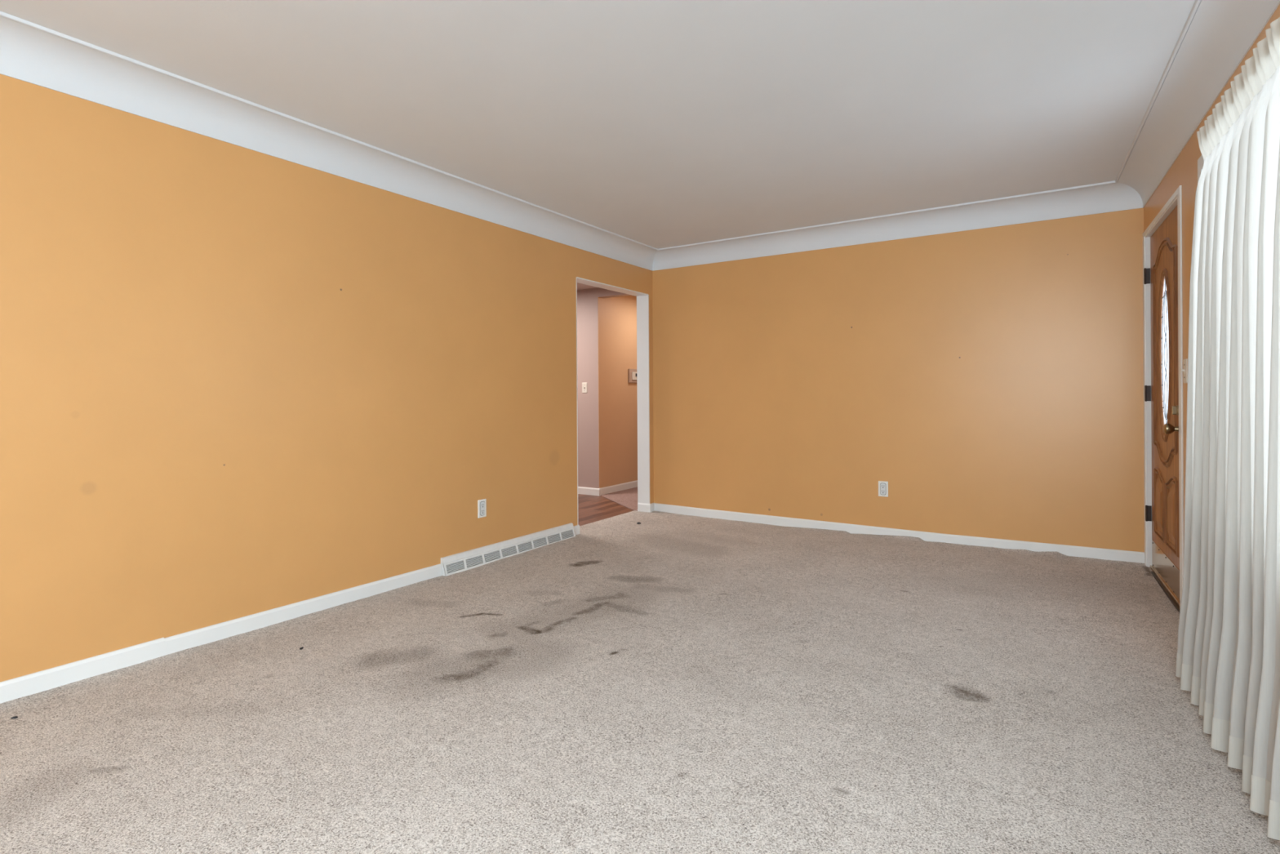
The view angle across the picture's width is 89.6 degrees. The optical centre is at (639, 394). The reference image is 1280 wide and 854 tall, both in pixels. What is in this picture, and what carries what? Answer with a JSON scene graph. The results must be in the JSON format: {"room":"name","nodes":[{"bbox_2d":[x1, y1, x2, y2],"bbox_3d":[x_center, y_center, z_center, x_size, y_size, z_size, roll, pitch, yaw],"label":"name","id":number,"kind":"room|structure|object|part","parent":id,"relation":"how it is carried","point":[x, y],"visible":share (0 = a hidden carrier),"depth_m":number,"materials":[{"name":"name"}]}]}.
{"room":"empty living room","nodes":[
{"label":"empty living room","id":0,"kind":"room"},
{"bbox_2d":[0,74,653,681],"bbox_3d":[-2.036,-0.090,2.845,0.124,2.548,8.015,0,0,33],"label":"wall","id":1,"kind":"structure","parent":0,"point":[236,381],"depth_m":2.99,"materials":[{"name":"orange paint"}]},
{"bbox_2d":[0,524,579,703],"bbox_3d":[-2.280,1.103,2.328,0.014,0.146,6.633,0,0,33],"label":"baseboard","id":2,"kind":"structure","parent":1,"relation":"attached to","point":[55,677],"depth_m":2.81,"materials":[{"name":"white paint"}]},
{"bbox_2d":[0,11,657,271],"bbox_3d":[-1.926,-1.239,2.770,0.173,0.160,7.795,0,0,33],"label":"trim","id":3,"kind":"structure","parent":1,"relation":"attached to","point":[30,52],"depth_m":3.01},
{"bbox_2d":[477,498,486,518],"bbox_3d":[-1.041,0.748,4.257,0.009,0.118,0.072,0,0,33],"label":"wall outlet","id":4,"kind":"object","parent":1,"relation":"attached to","point":[482,504],"visible":1,"depth_m":4.25,"materials":[{"name":"white plastic"}]},
{"bbox_2d":[480,501,484,515],"bbox_3d":[-1.040,0.748,4.256,0.004,0.088,0.038,0,0,33],"label":"receptacle","id":5,"kind":"object","parent":4,"relation":"attached to","point":[482,503],"depth_m":4.25,"materials":[{"name":"plastic"}]},
{"bbox_2d":[440,522,575,576],"bbox_3d":[-0.864,1.064,4.493,0.048,0.127,1.272,0,0,33],"label":"air vent","id":6,"kind":"object","parent":1,"relation":"in","point":[472,558],"visible":0.98,"depth_m":4.38,"materials":[{"name":"white metal"}]},
{"bbox_2d":[576,276,649,524],"bbox_3d":[-0.260,0.107,5.598,0.131,2.094,1.084,0,0,33],"label":"door frame","id":7,"kind":"structure","parent":1,"relation":"attached to","point":[642,299],"depth_m":6.03,"materials":[{"name":"white paint"}]},
{"bbox_2d":[0,0,1195,248],"bbox_3d":[-0.300,-1.354,1.720,4.226,0.060,7.975,0,0,33],"label":"ceiling","id":8,"kind":"structure","parent":0,"point":[658,124],"depth_m":2.77,"materials":[{"name":"white paint"}]},
{"bbox_2d":[577,287,631,488],"bbox_3d":[-0.981,-0.046,7.441,3.086,2.448,0.100,0,0,33],"label":"wall","id":9,"kind":"structure","parent":0,"point":[587,299],"depth_m":7.11,"materials":[{"name":"paint"}]},
{"bbox_2d":[582,382,586,392],"bbox_3d":[-0.618,-0.082,7.137,0.070,0.115,0.018,0,0,33],"label":"light switch","id":10,"kind":"object","parent":9,"relation":"attached to","point":[584,384],"visible":1,"depth_m":7.14,"materials":[{"name":"beige plastic"}]},
{"bbox_2d":[577,486,599,495],"bbox_3d":[-1.371,1.093,7.630,2.214,0.135,0.014,0,0,33],"label":"baseboard","id":11,"kind":"structure","parent":9,"relation":"attached to","point":[584,491],"depth_m":7.10,"materials":[{"name":"white paint"}]},
{"bbox_2d":[577,282,635,296],"bbox_3d":[-1.042,-1.199,7.450,3.184,0.060,5.600,0,0,33],"label":"ceiling","id":12,"kind":"structure","parent":0,"point":[580,286],"depth_m":6.99,"materials":[{"name":"paint"}]},
{"bbox_2d":[597,295,637,488],"bbox_3d":[0.244,-0.053,8.216,0.104,2.448,2.727,0,0,33],"label":"wall","id":13,"kind":"structure","parent":0,"point":[617,316],"depth_m":7.35,"materials":[{"name":"orange paint"}]},
{"bbox_2d":[600,480,637,495],"bbox_3d":[0.299,1.082,8.182,0.014,0.138,2.732,0,0,33],"label":"baseboard","id":14,"kind":"structure","parent":13,"relation":"attached to","point":[621,486],"depth_m":7.32,"materials":[{"name":"white paint"}]},
{"bbox_2d":[628,368,636,382],"bbox_3d":[-0.055,-0.228,7.627,0.034,0.160,0.250,0,0,33],"label":"intercom panel","id":15,"kind":"object","parent":13,"relation":"attached to","point":[632,372],"visible":0.56,"depth_m":7.57,"materials":[{"name":"beige plastic"}]},
{"bbox_2d":[0,486,1279,853],"bbox_3d":[-0.758,1.116,3.944,7.240,0.082,11.000,0,0,33],"label":"floor","id":16,"kind":"structure","parent":0,"point":[667,682],"depth_m":2.18,"materials":[{"name":"beige carpet"}]},
{"bbox_2d":[652,208,1144,551],"bbox_3d":[1.759,-0.112,5.094,3.816,2.548,0.120,0,0,33],"label":"wall","id":17,"kind":"structure","parent":0,"point":[993,377],"depth_m":4.79,"materials":[{"name":"orange paint"}]},
{"bbox_2d":[878,480,888,497],"bbox_3d":[1.868,0.721,4.951,0.072,0.118,0.009,0,0,33],"label":"wall outlet","id":18,"kind":"object","parent":17,"relation":"attached to","point":[882,485],"visible":1,"depth_m":4.95,"materials":[{"name":"white plastic"}]},
{"bbox_2d":[880,483,885,494],"bbox_3d":[1.867,0.721,4.949,0.038,0.088,0.004,0,0,33],"label":"receptacle","id":19,"kind":"object","parent":18,"relation":"attached to","point":[882,486],"depth_m":4.95,"materials":[{"name":"plastic"}]},
{"bbox_2d":[637,502,1144,563],"bbox_3d":[1.595,1.074,5.081,3.790,0.138,0.088,0,0,33],"label":"baseboard","id":20,"kind":"structure","parent":17,"relation":"attached to","point":[1069,550],"depth_m":4.86,"materials":[{"name":"white paint"}]},
{"bbox_2d":[652,180,1143,271],"bbox_3d":[1.616,-1.259,5.020,3.686,0.160,0.173,0,0,33],"label":"trim","id":21,"kind":"structure","parent":17,"relation":"attached to","point":[1111,196],"depth_m":4.77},
{"bbox_2d":[1143,4,1279,544],"bbox_3d":[1.266,-0.109,0.659,0.151,2.548,7.881,0,0,31],"label":"wall","id":22,"kind":"structure","parent":0,"point":[1184,171],"depth_m":3.06,"materials":[{"name":"orange paint"}]},
{"bbox_2d":[1142,185,1183,612],"bbox_3d":[2.961,0.056,3.588,0.191,2.158,1.110,0,0,31],"label":"door","id":23,"kind":"structure","parent":22,"relation":"in","point":[1162,313],"depth_m":3.64,"materials":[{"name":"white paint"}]},
{"bbox_3d":[3.049,0.635,3.782,0.014,0.410,0.325,0,0,31],"label":"panel","id":24,"kind":"part","parent":23,"relation":"part of","materials":[{"name":"brown wood"}]},
{"bbox_3d":[2.984,0.067,3.579,0.142,2.136,1.006,0,0,31],"label":"frame","id":25,"kind":"part","parent":23,"relation":"part of","materials":[{"name":"white paint"}]},
{"bbox_3d":[2.950,-0.225,3.625,0.009,0.980,0.360,0,0,31],"label":"oval moulding","id":26,"kind":"part","parent":23,"relation":"part of","materials":[{"name":"brown wood"}]},
{"bbox_3d":[2.951,-0.237,3.625,0.014,1.286,0.698,0,0,31],"label":"panel moulding","id":27,"kind":"part","parent":23,"relation":"part of","materials":[{"name":"brown wood"}]},
{"bbox_3d":[2.959,-0.225,3.620,0.005,0.908,0.288,0,0,31],"label":"oval glass","id":28,"kind":"part","parent":23,"relation":"part of","materials":[{"name":"clear glass"}]},
{"bbox_3d":[2.948,0.982,3.604,0.005,0.163,0.928,0,0,31],"label":"kick plate","id":29,"kind":"part","parent":23,"relation":"part of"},
{"bbox_3d":[2.708,0.172,3.276,0.073,0.068,0.068,0,0,31],"label":"knob","id":30,"kind":"part","parent":23,"relation":"part of","materials":[{"name":"gold metal"}]},
{"bbox_3d":[2.870,0.636,3.479,0.014,0.410,0.328,0,0,31],"label":"panel","id":31,"kind":"part","parent":23,"relation":"part of","materials":[{"name":"brown wood"}]},
{"bbox_2d":[1181,358,1187,382],"bbox_3d":[2.598,-0.114,3.081,0.018,0.115,0.070,0,0,31],"label":"light switch","id":32,"kind":"object","parent":22,"relation":"attached to","point":[1184,370],"visible":1,"depth_m":3.07,"materials":[{"name":"beige plastic"}]},
{"bbox_2d":[1115,0,1279,207],"bbox_3d":[1.154,-1.257,0.779,0.173,0.160,7.801,0,0,31],"label":"trim","id":33,"kind":"structure","parent":22,"relation":"attached to","point":[1215,37],"depth_m":2.63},
{"bbox_2d":[1175,17,1279,839],"bbox_3d":[1.380,0.044,1.187,0.193,2.048,2.857,0,0,31],"label":"curtain","id":34,"kind":"object","parent":22,"relation":"hanging from","point":[1228,655],"visible":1,"depth_m":1.91,"materials":[{"name":"white fabric"}]},
{"bbox_2d":[1197,72,1275,182],"bbox_3d":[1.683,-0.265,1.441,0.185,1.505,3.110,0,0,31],"label":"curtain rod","id":35,"kind":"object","parent":22,"relation":"in","point":[1200,162],"depth_m":2.76,"materials":[{"name":"white paint"}]}
]}

